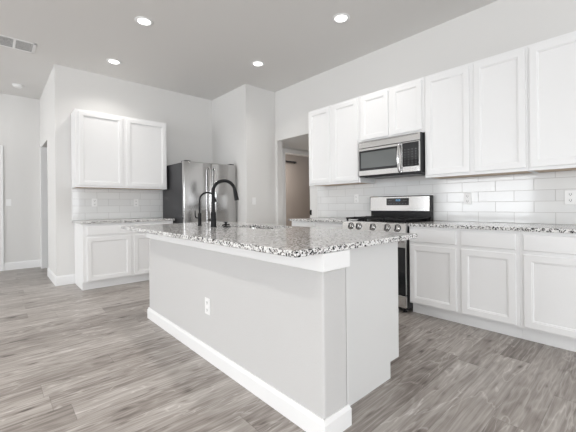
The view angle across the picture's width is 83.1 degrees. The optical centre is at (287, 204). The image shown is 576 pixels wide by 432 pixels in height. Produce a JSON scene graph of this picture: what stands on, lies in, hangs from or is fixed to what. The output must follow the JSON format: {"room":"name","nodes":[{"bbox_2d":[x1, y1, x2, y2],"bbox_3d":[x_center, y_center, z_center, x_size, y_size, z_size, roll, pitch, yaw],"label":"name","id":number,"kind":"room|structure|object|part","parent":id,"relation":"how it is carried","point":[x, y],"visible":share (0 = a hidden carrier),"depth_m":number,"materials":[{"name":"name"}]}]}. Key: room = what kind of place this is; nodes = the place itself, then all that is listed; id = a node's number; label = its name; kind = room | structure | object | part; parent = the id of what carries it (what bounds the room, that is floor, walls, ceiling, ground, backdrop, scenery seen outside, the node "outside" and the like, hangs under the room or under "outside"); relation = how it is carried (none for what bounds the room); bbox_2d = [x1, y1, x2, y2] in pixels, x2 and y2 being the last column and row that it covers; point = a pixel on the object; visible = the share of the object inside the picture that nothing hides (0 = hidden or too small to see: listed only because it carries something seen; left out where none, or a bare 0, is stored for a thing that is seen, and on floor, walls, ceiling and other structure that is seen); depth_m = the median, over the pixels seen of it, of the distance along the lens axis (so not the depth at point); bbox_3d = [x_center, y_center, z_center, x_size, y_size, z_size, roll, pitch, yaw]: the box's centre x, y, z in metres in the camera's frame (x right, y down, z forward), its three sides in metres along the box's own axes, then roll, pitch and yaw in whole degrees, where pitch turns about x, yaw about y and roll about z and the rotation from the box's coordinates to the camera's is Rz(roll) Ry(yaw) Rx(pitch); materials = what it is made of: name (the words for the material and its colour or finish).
{"room":"kitchen","nodes":[
{"label":"kitchen","id":0,"kind":"room"},
{"bbox_2d":[0,93,40,262],"bbox_3d":[-7.109,-0.380,3.901,9.700,3.120,0.120,-1,0,-42],"label":"wall","id":1,"kind":"structure","parent":0,"point":[19,116],"depth_m":5.88,"materials":[{"name":"white paint"}]},
{"bbox_2d":[0,145,3,270],"bbox_3d":[-5.449,0.064,5.305,1.210,2.200,0.020,-1,0,-42],"label":"trim","id":2,"kind":"structure","parent":1,"relation":"attached to","point":[1,146],"depth_m":5.69,"materials":[{"name":"white wood"}]},
{"bbox_2d":[6,199,10,205],"bbox_3d":[-4.952,-0.041,5.761,0.072,0.120,0.011,-1,0,-42],"label":"light switch","id":3,"kind":"object","parent":1,"relation":"attached to","point":[8,201],"visible":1,"depth_m":5.76,"materials":[{"name":"white plastic"}]},
{"bbox_2d":[4,259,40,270],"bbox_3d":[-4.222,1.082,6.410,2.073,0.140,0.014,-1,0,-42],"label":"baseboard","id":4,"kind":"structure","parent":1,"relation":"attached to","point":[29,263],"depth_m":5.88,"materials":[{"name":"white wood"}]},
{"bbox_2d":[39,69,54,273],"bbox_3d":[-3.941,-0.411,5.400,0.120,3.120,1.909,-1,0,-42],"label":"wall","id":5,"kind":"structure","parent":0,"point":[46,101],"depth_m":5.01,"materials":[{"name":"white paint"}]},
{"bbox_2d":[40,147,47,268],"bbox_3d":[-4.430,0.054,5.940,0.148,2.199,0.084,-1,0,-42],"label":"trim","id":6,"kind":"structure","parent":5,"relation":"attached to","point":[43,150],"depth_m":5.89,"materials":[{"name":"white wood"}]},
{"bbox_2d":[47,267,74,285],"bbox_3d":[-3.482,1.075,4.970,0.229,0.140,0.943,-1,0,-42],"label":"baseboard","id":7,"kind":"structure","parent":5,"relation":"attached to","point":[64,279],"depth_m":4.64,"materials":[{"name":"white wood"}]},
{"bbox_2d":[53,64,211,275],"bbox_3d":[-2.349,-0.426,5.473,2.579,3.120,0.120,-1,0,-42],"label":"wall","id":8,"kind":"structure","parent":0,"point":[187,118],"depth_m":5.01,"materials":[{"name":"white paint"}]},
{"bbox_2d":[72,188,162,219],"bbox_3d":[-2.610,-0.012,5.143,1.368,0.466,0.011,-1,0,-42],"label":"tile backsplash","id":9,"kind":"structure","parent":8,"relation":"attached to","point":[111,203],"depth_m":5.07,"materials":[{"name":"white tile"}]},
{"bbox_2d":[92,199,96,205],"bbox_3d":[-2.899,-0.034,4.871,0.072,0.118,0.009,-1,0,-42],"label":"wall outlet","id":10,"kind":"object","parent":9,"relation":"attached to","point":[94,201],"visible":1,"depth_m":4.87,"materials":[{"name":"white plastic"}]},
{"bbox_2d":[71,109,166,189],"bbox_3d":[-2.546,-0.784,4.982,1.258,1.075,0.343,-1,0,-42],"label":"upper cabinet","id":11,"kind":"object","parent":8,"relation":"attached to","point":[109,151],"visible":1,"depth_m":4.78,"materials":[{"name":"white paint"}]},
{"bbox_3d":[-2.666,-0.783,4.654,0.560,1.021,0.016,-1,0,-42],"label":"door","id":12,"kind":"part","parent":11,"relation":"part of","materials":[{"name":"white paint"}]},
{"bbox_3d":[-2.553,-0.254,4.995,1.225,0.008,0.306,-1,0,-42],"label":"underside panel","id":13,"kind":"part","parent":11,"relation":"part of","materials":[{"name":"beige wood"}]},
{"bbox_3d":[-2.202,-0.787,5.074,0.588,1.021,0.016,-1,0,-42],"label":"door","id":14,"kind":"part","parent":11,"relation":"part of","materials":[{"name":"white paint"}]},
{"bbox_2d":[212,86,242,222],"bbox_3d":[-1.058,-0.439,5.880,0.120,3.120,1.008,-1,0,-42],"label":"wall","id":15,"kind":"structure","parent":0,"point":[227,108],"depth_m":5.73,"materials":[{"name":"white paint"}]},
{"bbox_2d":[0,0,497,99],"bbox_3d":[-2.320,-2.047,-0.329,11.548,0.120,13.000,-1,0,-42],"label":"ceiling","id":16,"kind":"structure","parent":0,"point":[205,49],"depth_m":3.87,"materials":[{"name":"white paint"}]},
{"bbox_2d":[12,83,23,88],"bbox_3d":[-4.436,-1.943,5.335,0.148,0.044,0.148,-1,0,-42],"label":"smoke detector","id":17,"kind":"object","parent":16,"relation":"attached to","point":[15,85],"visible":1,"depth_m":5.30,"materials":[{"name":"white plastic"}]},
{"bbox_2d":[0,35,36,53],"bbox_3d":[-3.350,-1.972,3.978,0.410,0.008,0.330,-1,0,-42],"label":"ceiling vent","id":18,"kind":"object","parent":16,"relation":"in","point":[5,41],"visible":1,"depth_m":4.00,"materials":[{"name":"white plastic"}]},
{"bbox_2d":[106,58,121,64],"bbox_3d":[-2.412,-1.980,4.503,0.188,0.010,0.188,-1,0,-42],"label":"recessed light","id":19,"kind":"object","parent":16,"relation":"in","point":[111,61],"visible":1,"depth_m":4.49,"materials":[{"name":"white"}]},
{"bbox_2d":[134,16,152,25],"bbox_3d":[-1.563,-1.989,3.526,0.188,0.010,0.188,-1,0,-42],"label":"recessed light","id":20,"kind":"object","parent":16,"relation":"in","point":[144,21],"visible":1,"depth_m":3.52,"materials":[{"name":"white"}]},
{"bbox_2d":[251,61,264,66],"bbox_3d":[-0.426,-2.000,4.612,0.188,0.010,0.188,-1,0,-42],"label":"recessed light","id":21,"kind":"object","parent":16,"relation":"in","point":[254,63],"visible":1,"depth_m":4.60,"materials":[{"name":"white"}]},
{"bbox_2d":[332,13,349,22],"bbox_3d":[0.572,-2.009,3.505,0.188,0.010,0.188,-1,0,-42],"label":"recessed light","id":22,"kind":"object","parent":16,"relation":"in","point":[340,17],"visible":1,"depth_m":3.49,"materials":[{"name":"white"}]},
{"bbox_2d":[242,84,275,224],"bbox_3d":[-0.493,-0.444,5.631,0.624,3.120,0.120,-1,0,-42],"label":"wall","id":23,"kind":"structure","parent":0,"point":[258,104],"depth_m":5.55,"materials":[{"name":"white paint"}]},
{"bbox_2d":[252,197,255,204],"bbox_3d":[-0.569,-0.064,5.470,0.072,0.120,0.011,-1,0,-42],"label":"light switch","id":24,"kind":"object","parent":23,"relation":"attached to","point":[253,198],"visible":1,"depth_m":5.46,"materials":[{"name":"white plastic"}]},
{"bbox_2d":[0,267,575,431],"bbox_3d":[-0.972,1.181,0.863,15.100,0.120,13.000,-1,0,-42],"label":"floor","id":25,"kind":"structure","parent":0,"point":[73,359],"depth_m":2.08,"materials":[{"name":"grey wood"}]},
{"bbox_2d":[74,221,172,289],"bbox_3d":[-2.435,0.693,4.880,1.205,0.882,0.624,-1,0,-42],"label":"base cabinet","id":26,"kind":"object","parent":25,"relation":"on","point":[106,254],"visible":0.7,"depth_m":4.50,"materials":[{"name":"white paint"}]},
{"bbox_3d":[-2.446,0.340,4.463,0.550,0.126,0.016,-1,0,-42],"label":"drawer","id":27,"kind":"part","parent":26,"relation":"part of","materials":[{"name":"white paint"}]},
{"bbox_3d":[-2.443,0.722,4.463,0.550,0.575,0.016,-1,0,-42],"label":"door","id":28,"kind":"part","parent":26,"relation":"part of","materials":[{"name":"white paint"}]},
{"bbox_2d":[72,218,174,223],"bbox_3d":[-2.439,0.236,4.868,1.250,0.030,0.643,-1,0,-42],"label":"countertop","id":29,"kind":"structure","parent":26,"relation":"on","point":[133,219],"depth_m":4.65,"materials":[{"name":"grey stone"}]},
{"bbox_3d":[-2.006,0.718,4.859,0.557,0.575,0.016,-1,0,-42],"label":"door","id":30,"kind":"part","parent":26,"relation":"part of","materials":[{"name":"white paint"}]},
{"bbox_3d":[-2.009,0.336,4.859,0.557,0.126,0.016,-1,0,-42],"label":"drawer","id":31,"kind":"part","parent":26,"relation":"part of","materials":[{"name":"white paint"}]},
{"bbox_2d":[163,160,235,222],"bbox_3d":[-1.482,0.220,5.515,0.938,1.806,0.892,-1,0,-42],"label":"fridge","id":32,"kind":"object","parent":25,"relation":"on","point":[187,180],"visible":0.41,"depth_m":5.17,"materials":[{"name":"grey metal"}]},
{"bbox_3d":[-1.427,-0.143,5.101,0.464,1.055,0.068,-1,0,-42],"label":"door","id":33,"kind":"part","parent":32,"relation":"part of","materials":[{"name":"silver metal"}]},
{"bbox_3d":[-1.241,-0.132,5.179,0.029,0.948,0.066,-1,0,-42],"label":"handle","id":34,"kind":"part","parent":32,"relation":"part of","materials":[{"name":"silver metal"}]},
{"bbox_3d":[-1.174,-0.133,5.239,0.029,0.948,0.066,-1,0,-42],"label":"handle","id":35,"kind":"part","parent":32,"relation":"part of","materials":[{"name":"silver metal"}]},
{"bbox_3d":[-1.079,-0.146,5.417,0.464,1.055,0.068,-1,0,-42],"label":"door","id":36,"kind":"part","parent":32,"relation":"part of","materials":[{"name":"silver metal"}]},
{"bbox_2d":[146,233,398,431],"bbox_3d":[-0.302,0.672,2.650,0.865,0.883,2.348,-1,0,-42],"label":"kitchen island","id":37,"kind":"object","parent":25,"relation":"on","point":[310,337],"visible":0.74,"depth_m":1.88,"materials":[{"name":"white lacquer"},{"name":"light grey drywall paint"}]},
{"bbox_2d":[205,297,209,314],"bbox_3d":[-0.579,0.729,2.335,0.009,0.118,0.072,-1,0,-42],"label":"wall outlet","id":38,"kind":"object","parent":37,"relation":"attached to","point":[207,300],"visible":1,"depth_m":2.33,"materials":[{"name":"white plastic"}]},
{"bbox_3d":[-0.552,0.276,2.426,0.199,0.086,2.348,-1,0,-42],"label":"apron trim","id":39,"kind":"part","parent":37,"relation":"part of","materials":[{"name":"white wood"}]},
{"bbox_3d":[-0.539,1.063,2.432,0.203,0.106,2.336,-1,0,-42],"label":"baseboard","id":40,"kind":"part","parent":37,"relation":"part of","materials":[{"name":"white wood"}]},
{"bbox_2d":[121,221,416,257],"bbox_3d":[-0.420,0.216,2.705,1.108,0.030,2.572,-1,0,-42],"label":"island countertop","id":41,"kind":"structure","parent":37,"relation":"on","point":[289,241],"depth_m":2.04,"materials":[{"name":"grey stone"}]},
{"bbox_2d":[195,192,216,225],"bbox_3d":[-0.809,0.038,3.199,0.215,0.333,0.042,-1,0,-23],"label":"faucet","id":42,"kind":"object","parent":41,"relation":"on","point":[199,213],"visible":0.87,"depth_m":3.17,"materials":[{"name":"black metal"}]},
{"bbox_2d":[197,213,201,225],"bbox_3d":[-0.863,0.141,3.176,0.042,0.127,0.042,-1,0,-42],"label":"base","id":43,"kind":"object","parent":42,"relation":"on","point":[199,214],"depth_m":3.16,"materials":[{"name":"black"}]},
{"bbox_3d":[-0.791,-0.022,3.206,0.176,0.213,0.017,-1,0,-22],"label":"spout","id":44,"kind":"part","parent":42,"relation":"part of","materials":[{"name":"black metal"}]},
{"bbox_2d":[208,179,238,226],"bbox_3d":[-0.596,-0.018,3.007,0.282,0.440,0.090,-1,0,-10],"label":"kitchen faucet","id":45,"kind":"object","parent":41,"relation":"on","point":[213,213],"visible":0.98,"depth_m":2.97,"materials":[{"name":"black metal"}]},
{"bbox_2d":[210,212,216,226],"bbox_3d":[-0.683,0.133,2.977,0.060,0.140,0.060,-1,0,-42],"label":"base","id":46,"kind":"object","parent":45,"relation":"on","point":[213,214],"depth_m":2.95,"materials":[{"name":"black"}]},
{"bbox_3d":[-0.592,-0.083,3.011,0.229,0.310,0.031,-1,0,-20],"label":"spout","id":47,"kind":"part","parent":45,"relation":"part of","materials":[{"name":"black metal"}]},
{"bbox_3d":[0.477,0.664,1.925,0.655,0.882,0.019,-1,0,-42],"label":"panel","id":48,"kind":"part","parent":37,"relation":"part of","materials":[{"name":"white wood"}]},
{"bbox_2d":[292,221,342,228],"bbox_3d":[0.592,0.663,4.441,0.624,0.882,0.945,-1,0,-42],"label":"base cabinet","id":49,"kind":"object","parent":25,"relation":"on","point":[294,223],"visible":0.05,"depth_m":4.20,"materials":[{"name":"white paint"}]},
{"bbox_3d":[0.204,0.314,4.413,0.016,0.126,0.430,-1,0,-42],"label":"drawer","id":50,"kind":"part","parent":49,"relation":"part of","materials":[{"name":"white paint"}]},
{"bbox_2d":[288,217,357,222],"bbox_3d":[0.571,0.206,4.445,0.643,0.030,0.981,-1,0,-42],"label":"countertop","id":51,"kind":"structure","parent":49,"relation":"on","point":[314,219],"depth_m":4.27,"materials":[{"name":"grey stone"}]},
{"bbox_3d":[0.523,0.311,4.061,0.016,0.126,0.430,-1,0,-42],"label":"drawer","id":52,"kind":"part","parent":49,"relation":"part of","materials":[{"name":"white paint"}]},
{"bbox_2d":[342,195,432,311],"bbox_3d":[1.132,0.497,3.743,0.710,1.204,0.790,-1,0,-42],"label":"gas range","id":53,"kind":"object","parent":25,"relation":"on","point":[388,213],"visible":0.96,"depth_m":3.65,"materials":[{"name":"silver metal"}]},
{"bbox_3d":[0.919,0.245,3.552,0.050,0.114,0.790,-1,0,-42],"label":"control panel","id":54,"kind":"part","parent":53,"relation":"part of","materials":[{"name":"silver metal"}]},
{"bbox_2d":[350,220,425,224],"bbox_3d":[1.157,0.195,3.769,0.625,0.018,0.784,-1,0,-42],"label":"cooktop","id":55,"kind":"object","parent":53,"relation":"in","point":[362,222],"depth_m":3.56,"materials":[{"name":"black metal"}]},
{"bbox_3d":[1.323,-0.037,3.930,0.010,0.086,0.290,-1,0,-42],"label":"display panel","id":56,"kind":"part","parent":53,"relation":"part of","materials":[{"name":"black glass"}]},
{"bbox_3d":[0.918,0.676,3.549,0.006,0.477,0.778,-1,0,-42],"label":"door glass","id":57,"kind":"part","parent":53,"relation":"part of","materials":[{"name":"black glass"}]},
{"bbox_3d":[0.933,0.986,3.559,0.026,0.123,0.782,-1,0,-42],"label":"storage drawer","id":58,"kind":"part","parent":53,"relation":"part of","materials":[{"name":"silver metal"}]},
{"bbox_3d":[0.930,0.614,3.559,0.026,0.607,0.782,-1,0,-42],"label":"oven door","id":59,"kind":"part","parent":53,"relation":"part of","materials":[{"name":"silver metal"}]},
{"bbox_2d":[409,226,522,338],"bbox_3d":[1.764,0.652,3.145,0.624,0.882,0.933,-1,0,-42],"label":"base cabinet","id":60,"kind":"object","parent":25,"relation":"on","point":[471,277],"visible":0.92,"depth_m":2.88,"materials":[{"name":"white paint"}]},
{"bbox_3d":[1.377,0.303,3.116,0.016,0.126,0.441,-1,0,-42],"label":"drawer","id":61,"kind":"part","parent":60,"relation":"part of","materials":[{"name":"white paint"}]},
{"bbox_3d":[1.381,0.685,3.116,0.016,0.575,0.441,-1,0,-42],"label":"door","id":62,"kind":"part","parent":60,"relation":"part of","materials":[{"name":"white paint"}]},
{"bbox_3d":[1.693,0.300,2.768,0.016,0.126,0.412,-1,0,-42],"label":"drawer","id":63,"kind":"part","parent":60,"relation":"part of","materials":[{"name":"white paint"}]},
{"bbox_3d":[1.696,0.682,2.768,0.016,0.575,0.412,-1,0,-42],"label":"door","id":64,"kind":"part","parent":60,"relation":"part of","materials":[{"name":"white paint"}]},
{"bbox_2d":[520,231,575,351],"bbox_3d":[2.380,0.646,2.465,0.624,0.882,0.900,-1,0,-42],"label":"base cabinet","id":65,"kind":"object","parent":25,"relation":"on","point":[547,260],"visible":0.96,"depth_m":2.47,"materials":[{"name":"white paint"}]},
{"bbox_2d":[408,221,575,233],"bbox_3d":[2.063,0.192,2.796,0.643,0.030,1.859,-1,0,-42],"label":"countertop","id":66,"kind":"structure","parent":65,"relation":"on","point":[529,227],"depth_m":2.80,"materials":[{"name":"grey stone"}]},
{"bbox_3d":[2.006,0.297,2.422,0.016,0.126,0.414,-1,0,-42],"label":"drawer","id":67,"kind":"part","parent":65,"relation":"part of","materials":[{"name":"white paint"}]},
{"bbox_3d":[2.009,0.679,2.422,0.016,0.575,0.414,-1,0,-42],"label":"door","id":68,"kind":"part","parent":65,"relation":"part of","materials":[{"name":"white paint"}]},
{"bbox_2d":[282,136,308,150],"bbox_3d":[1.146,-1.210,6.059,2.152,0.100,2.230,-1,0,-42],"label":"ceiling","id":69,"kind":"structure","parent":0,"point":[302,143],"depth_m":6.11,"materials":[{"name":"white paint"}]},
{"bbox_2d":[282,147,308,156],"bbox_3d":[0.851,-0.027,7.366,3.452,2.260,0.120,-1,0,-42],"label":"wall","id":70,"kind":"structure","parent":0,"point":[282,147],"depth_m":6.70,"materials":[{"name":"white paint"}]},
{"bbox_2d":[282,148,308,225],"bbox_3d":[0.301,-0.004,6.776,1.100,2.225,0.020,-1,0,-42],"label":"trim","id":71,"kind":"structure","parent":70,"relation":"attached to","point":[284,151],"depth_m":6.44,"materials":[{"name":"white"}]},
{"bbox_2d":[285,154,309,225],"bbox_3d":[0.105,-0.120,8.189,3.452,2.460,0.100,-1,0,-42],"label":"wall","id":72,"kind":"structure","parent":0,"point":[297,174],"depth_m":8.24,"materials":[{"name":"beige paint"}]},
{"bbox_2d":[275,0,575,224],"bbox_3d":[2.991,-0.478,2.335,0.120,3.120,9.443,-1,0,-42],"label":"wall","id":73,"kind":"structure","parent":0,"point":[500,26],"depth_m":3.81,"materials":[{"name":"white paint"}]},
{"bbox_2d":[308,97,374,186],"bbox_3d":[0.715,-0.816,4.498,0.343,1.075,0.889,-1,0,-42],"label":"upper cabinet","id":74,"kind":"object","parent":73,"relation":"attached to","point":[334,130],"visible":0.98,"depth_m":4.34,"materials":[{"name":"white paint"}]},
{"bbox_3d":[0.438,-0.813,4.561,0.016,1.021,0.386,-1,0,-42],"label":"door","id":75,"kind":"part","parent":74,"relation":"part of","materials":[{"name":"white paint"}]},
{"bbox_3d":[0.733,-0.286,4.510,0.306,0.008,0.856,-1,0,-42],"label":"underside panel","id":76,"kind":"part","parent":74,"relation":"part of","materials":[{"name":"beige wood"}]},
{"bbox_3d":[0.741,-0.816,4.226,0.016,1.021,0.410,-1,0,-42],"label":"door","id":77,"kind":"part","parent":74,"relation":"part of","materials":[{"name":"white paint"}]},
{"bbox_2d":[360,77,424,141],"bbox_3d":[1.289,-1.066,3.861,0.343,0.585,0.822,-1,0,-42],"label":"upper cabinet","id":78,"kind":"object","parent":73,"relation":"attached to","point":[399,109],"visible":0.83,"depth_m":3.70,"materials":[{"name":"white paint"}]},
{"bbox_3d":[1.035,-1.064,3.898,0.016,0.531,0.370,-1,0,-42],"label":"door","id":79,"kind":"part","parent":78,"relation":"part of","materials":[{"name":"white paint"}]},
{"bbox_2d":[358,132,424,178],"bbox_3d":[1.249,-0.550,3.811,0.458,0.438,0.776,-1,0,-42],"label":"microwave","id":80,"kind":"object","parent":78,"relation":"attached to","point":[400,155],"visible":1,"depth_m":3.65,"materials":[{"name":"grey metal"}]},
{"bbox_3d":[1.047,-0.531,3.781,0.005,0.240,0.526,-1,0,-42],"label":"door frame glass","id":81,"kind":"part","parent":80,"relation":"part of","materials":[{"name":"black glass"}]},
{"bbox_3d":[1.065,-0.515,3.781,0.024,0.327,0.570,-1,0,-42],"label":"door","id":82,"kind":"part","parent":80,"relation":"part of","materials":[{"name":"silver metal"}]},
{"bbox_3d":[1.130,-0.725,3.706,0.024,0.083,0.770,-1,0,-42],"label":"vent panel","id":83,"kind":"part","parent":80,"relation":"part of","materials":[{"name":"silver metal"}]},
{"bbox_3d":[1.210,-0.518,3.560,0.064,0.328,0.025,-1,0,-42],"label":"handle","id":84,"kind":"part","parent":80,"relation":"part of","materials":[{"name":"silver metal"}]},
{"bbox_3d":[1.325,-0.517,3.494,0.024,0.327,0.196,-1,0,-42],"label":"control panel","id":85,"kind":"part","parent":80,"relation":"part of","materials":[{"name":"black plastic"}]},
{"bbox_3d":[1.307,-1.066,3.598,0.016,0.531,0.356,-1,0,-42],"label":"door","id":86,"kind":"part","parent":78,"relation":"part of","materials":[{"name":"white paint"}]},
{"bbox_2d":[317,171,575,224],"bbox_3d":[1.687,-0.053,3.681,0.011,0.466,3.674,-1,0,-42],"label":"tile backsplash","id":87,"kind":"structure","parent":73,"relation":"attached to","point":[536,198],"depth_m":3.34,"materials":[{"name":"white tile"}]},
{"bbox_2d":[354,194,358,202],"bbox_3d":[0.945,-0.083,4.489,0.009,0.118,0.072,-1,0,-42],"label":"wall outlet","id":88,"kind":"object","parent":87,"relation":"attached to","point":[356,197],"visible":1,"depth_m":4.48,"materials":[{"name":"white plastic"}]},
{"bbox_2d":[464,193,470,203],"bbox_3d":[1.898,-0.064,3.436,0.009,0.118,0.072,-1,0,-42],"label":"wall outlet","id":89,"kind":"object","parent":87,"relation":"attached to","point":[467,196],"visible":1,"depth_m":3.43,"materials":[{"name":"white plastic"}]},
{"bbox_2d":[565,190,575,204],"bbox_3d":[2.453,-0.065,2.822,0.009,0.125,0.078,-1,0,-42],"label":"wall outlet","id":90,"kind":"object","parent":87,"relation":"attached to","point":[570,195],"visible":1,"depth_m":2.82,"materials":[{"name":"white plastic"}]},
{"bbox_2d":[424,46,534,178],"bbox_3d":[1.870,-0.827,3.223,0.343,1.075,0.897,-1,0,-42],"label":"upper cabinet","id":91,"kind":"object","parent":73,"relation":"attached to","point":[476,113],"visible":0.98,"depth_m":3.05,"materials":[{"name":"white paint"}]},
{"bbox_3d":[1.600,-0.824,3.276,0.016,1.021,0.420,-1,0,-42],"label":"door","id":92,"kind":"part","parent":91,"relation":"part of","materials":[{"name":"white paint"}]},
{"bbox_3d":[1.887,-0.297,3.234,0.306,0.008,0.864,-1,0,-42],"label":"underside panel","id":93,"kind":"part","parent":91,"relation":"part of","materials":[{"name":"beige wood"}]},
{"bbox_3d":[1.904,-0.827,2.941,0.016,1.021,0.402,-1,0,-42],"label":"door","id":94,"kind":"part","parent":91,"relation":"part of","materials":[{"name":"white paint"}]},
{"bbox_2d":[527,31,575,172],"bbox_3d":[2.471,-0.833,2.558,0.343,1.075,0.895,-1,0,-42],"label":"upper cabinet","id":95,"kind":"object","parent":73,"relation":"attached to","point":[551,63],"visible":1,"depth_m":2.66,"materials":[{"name":"white paint"}]},
{"bbox_3d":[2.489,-0.303,2.569,0.306,0.008,0.862,-1,0,-42],"label":"underside panel","id":96,"kind":"part","parent":95,"relation":"part of","materials":[{"name":"beige wood"}]}
]}

